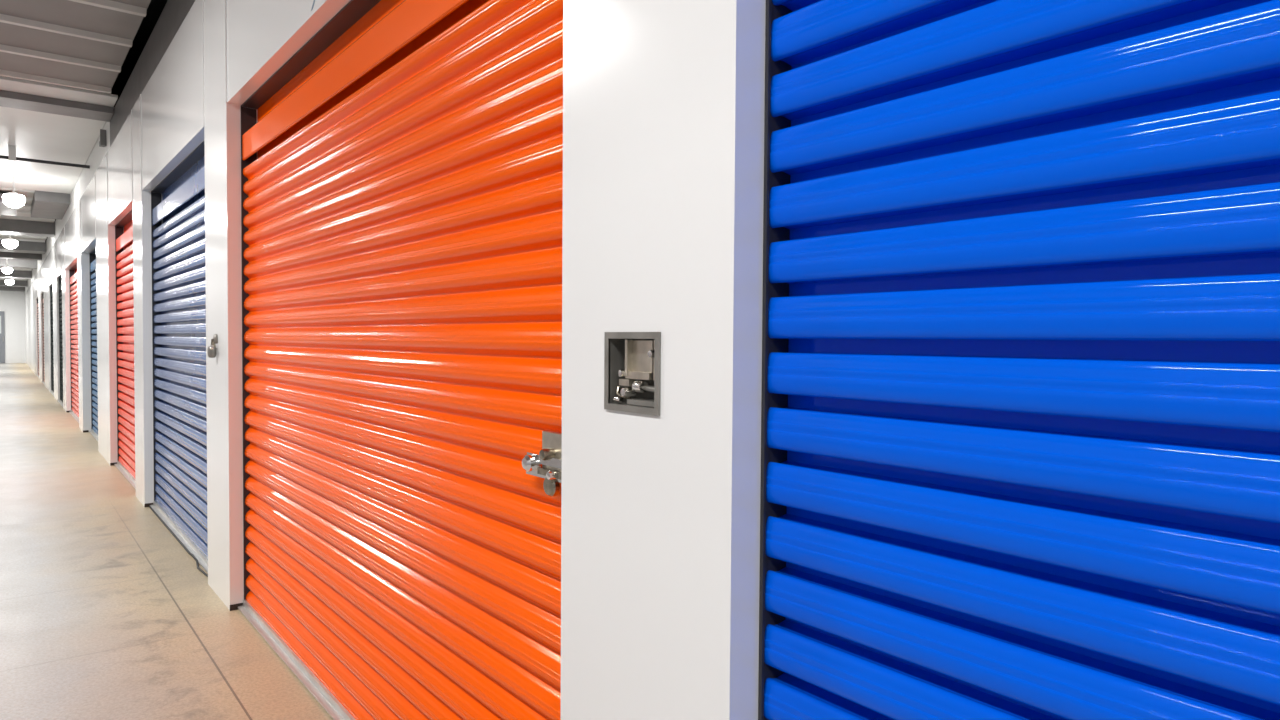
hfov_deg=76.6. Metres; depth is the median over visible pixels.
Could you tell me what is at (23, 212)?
ceiling
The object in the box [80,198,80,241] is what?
trim
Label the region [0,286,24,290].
cross beam
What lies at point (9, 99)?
cross beam
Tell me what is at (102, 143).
bracket
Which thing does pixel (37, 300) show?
shutter
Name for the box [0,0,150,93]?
ceiling
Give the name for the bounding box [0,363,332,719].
floor
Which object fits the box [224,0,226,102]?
trim
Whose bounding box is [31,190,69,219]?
air duct
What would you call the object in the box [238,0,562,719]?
shutter
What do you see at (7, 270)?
pendant lamp
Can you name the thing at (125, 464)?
shutter
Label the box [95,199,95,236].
trim
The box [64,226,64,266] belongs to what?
trim
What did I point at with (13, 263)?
cross beam
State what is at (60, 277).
shutter
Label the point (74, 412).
shutter
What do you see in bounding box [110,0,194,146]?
beam
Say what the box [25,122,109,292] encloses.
beam
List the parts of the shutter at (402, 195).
guide rail, head rail, head plate, rail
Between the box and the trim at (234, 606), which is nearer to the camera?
the box
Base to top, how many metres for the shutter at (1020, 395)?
2.125 m
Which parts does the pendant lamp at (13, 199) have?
stem, lamp glass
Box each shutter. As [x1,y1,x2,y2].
[37,300,38,377]
[42,294,44,384]
[50,284,53,395]
[58,275,62,406]
[69,263,78,422]
[89,248,97,440]
[114,209,135,488]
[149,141,207,576]
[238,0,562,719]
[758,0,1279,719]
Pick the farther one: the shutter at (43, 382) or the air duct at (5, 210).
the shutter at (43, 382)
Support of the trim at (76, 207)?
attached to the wall at (664, 100)
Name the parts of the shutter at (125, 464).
guide rail, head rail, head plate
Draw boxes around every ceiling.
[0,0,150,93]
[0,76,117,193]
[0,187,54,280]
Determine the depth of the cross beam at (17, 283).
28.91 m
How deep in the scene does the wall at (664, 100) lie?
1.24 m
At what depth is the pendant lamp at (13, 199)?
9.56 m
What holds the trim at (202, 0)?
attached to the wall at (664, 100)
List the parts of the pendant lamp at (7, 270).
lamp glass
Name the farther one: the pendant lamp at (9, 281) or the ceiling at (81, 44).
the pendant lamp at (9, 281)
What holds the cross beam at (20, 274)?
attached to the ceiling at (23, 212)
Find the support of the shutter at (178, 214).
attached to the wall at (664, 100)
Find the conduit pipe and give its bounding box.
[0,145,89,167]
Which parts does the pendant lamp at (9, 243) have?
lamp glass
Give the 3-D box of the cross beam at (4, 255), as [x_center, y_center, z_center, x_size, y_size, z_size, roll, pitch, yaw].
[-14.961,-2.416,17.903,2.792,0.230,0.350,-1,2,-38]
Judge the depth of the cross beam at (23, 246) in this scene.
16.68 m
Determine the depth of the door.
32.17 m
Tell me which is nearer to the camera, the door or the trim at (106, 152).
the trim at (106, 152)
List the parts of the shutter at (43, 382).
guide rail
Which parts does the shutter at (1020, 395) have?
guide rail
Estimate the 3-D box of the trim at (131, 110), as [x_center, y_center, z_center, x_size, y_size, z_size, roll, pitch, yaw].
[-3.611,-1.461,5.761,0.008,0.633,0.012,-1,2,-38]
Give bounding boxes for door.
[0,311,4,362]
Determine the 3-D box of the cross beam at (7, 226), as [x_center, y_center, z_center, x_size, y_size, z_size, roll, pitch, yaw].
[-11.358,-2.269,13.329,2.792,0.230,0.500,-1,2,-38]
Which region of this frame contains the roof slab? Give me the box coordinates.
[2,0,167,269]
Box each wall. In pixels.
[0,279,27,362]
[25,0,765,719]
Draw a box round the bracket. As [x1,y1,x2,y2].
[99,129,105,146]
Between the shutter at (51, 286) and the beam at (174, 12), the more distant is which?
the shutter at (51, 286)
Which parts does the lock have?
rose plate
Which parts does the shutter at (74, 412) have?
guide rail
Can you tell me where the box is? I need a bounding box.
[604,332,660,415]
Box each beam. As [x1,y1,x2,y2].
[0,90,113,121]
[0,218,54,236]
[0,240,45,253]
[0,252,41,259]
[0,258,36,268]
[0,270,31,278]
[0,280,27,286]
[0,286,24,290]
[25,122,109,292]
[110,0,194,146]
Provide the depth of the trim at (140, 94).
5.39 m
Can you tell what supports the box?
attached to the wall at (664, 100)
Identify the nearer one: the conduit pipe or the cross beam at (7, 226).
the conduit pipe
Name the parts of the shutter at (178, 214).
guide rail, head rail, head plate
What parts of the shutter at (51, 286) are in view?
guide rail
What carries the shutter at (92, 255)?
attached to the wall at (664, 100)
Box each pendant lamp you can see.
[2,176,24,207]
[2,235,17,248]
[2,259,12,273]
[5,278,13,284]
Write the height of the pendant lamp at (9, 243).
0.430 m
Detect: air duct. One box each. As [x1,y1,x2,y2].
[0,193,16,215]
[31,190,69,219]
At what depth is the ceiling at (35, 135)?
7.73 m
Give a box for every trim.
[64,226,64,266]
[76,207,76,240]
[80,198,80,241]
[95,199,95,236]
[106,152,107,224]
[131,110,132,198]
[140,94,141,189]
[202,0,204,125]
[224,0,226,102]
[230,603,242,610]
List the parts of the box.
cam plate, keeper plate, knob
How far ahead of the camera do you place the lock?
3.54 m
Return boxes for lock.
[207,334,217,357]
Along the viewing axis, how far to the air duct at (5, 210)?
11.65 m
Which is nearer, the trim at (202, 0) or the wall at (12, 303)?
the trim at (202, 0)

